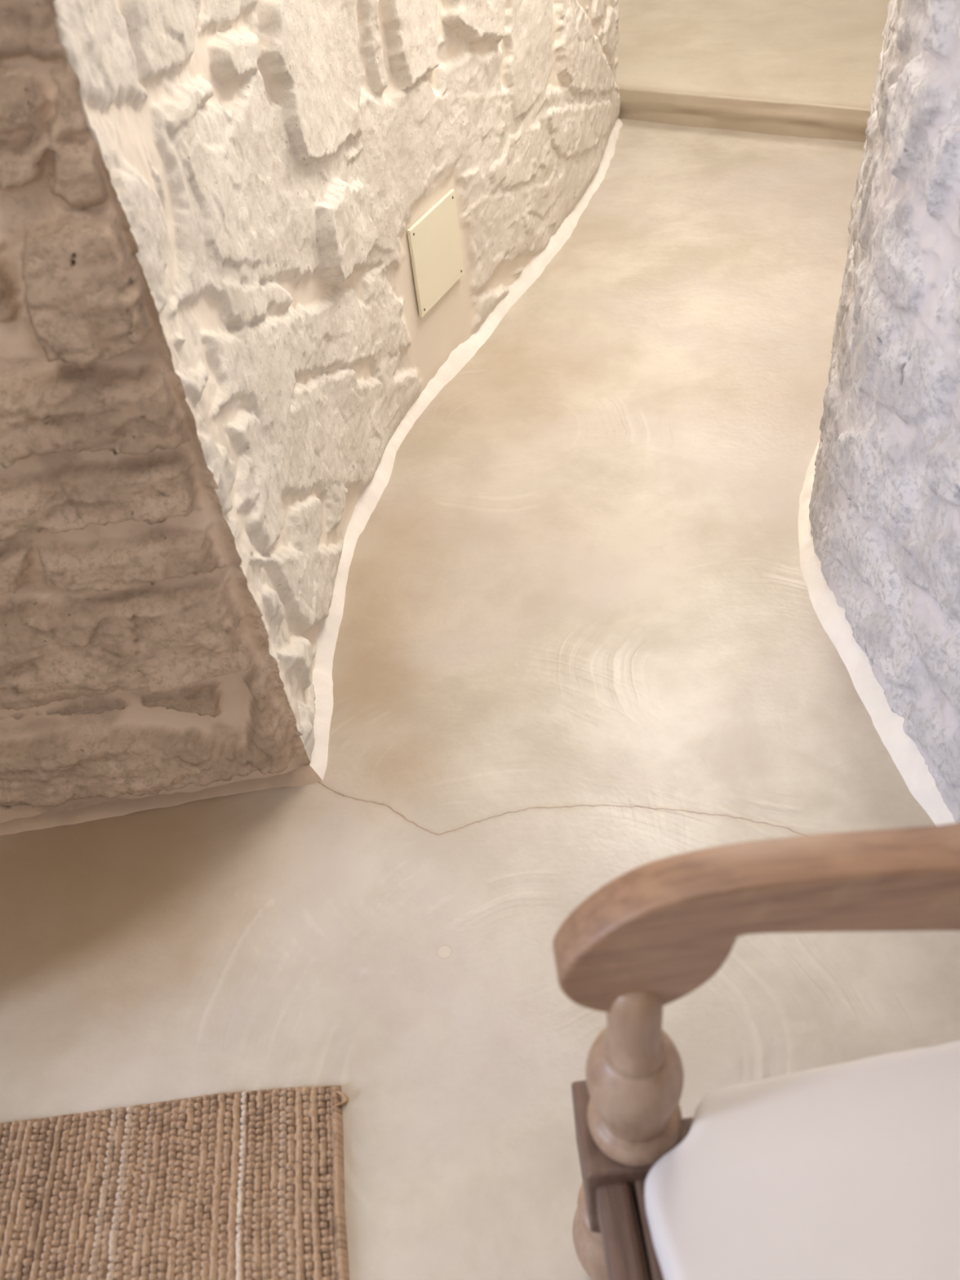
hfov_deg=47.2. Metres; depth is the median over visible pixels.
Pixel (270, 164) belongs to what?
wall
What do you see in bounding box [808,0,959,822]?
wall
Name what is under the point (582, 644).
floor
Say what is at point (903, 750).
baseboard
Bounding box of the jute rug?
[0,1085,349,1279]
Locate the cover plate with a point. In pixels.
(433, 239)
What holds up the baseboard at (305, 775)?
attached to the wall at (136, 661)
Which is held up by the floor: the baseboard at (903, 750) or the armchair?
the armchair
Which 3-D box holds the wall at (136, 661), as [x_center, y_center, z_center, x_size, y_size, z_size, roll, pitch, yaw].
[-0.915,-0.579,0.856,1.100,2.420,0.107,-9,44,-1]
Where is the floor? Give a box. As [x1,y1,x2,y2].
[0,118,959,1279]
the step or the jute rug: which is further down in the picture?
the jute rug
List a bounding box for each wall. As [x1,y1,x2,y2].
[0,0,311,822]
[53,0,620,761]
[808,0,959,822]
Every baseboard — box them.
[0,764,321,835]
[309,118,622,780]
[798,437,955,825]
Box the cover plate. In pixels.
[407,189,463,317]
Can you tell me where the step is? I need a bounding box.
[615,0,889,142]
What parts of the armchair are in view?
leg, rail, rail moulding, rail, arm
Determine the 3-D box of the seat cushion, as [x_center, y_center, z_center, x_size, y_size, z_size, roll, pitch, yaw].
[0.343,0.505,0.735,0.410,0.046,0.476,-8,44,0]
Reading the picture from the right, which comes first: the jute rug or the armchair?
the armchair
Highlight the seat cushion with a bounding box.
[644,1040,959,1279]
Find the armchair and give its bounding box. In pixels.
[552,822,959,1279]
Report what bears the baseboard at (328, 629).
attached to the wall at (270, 164)

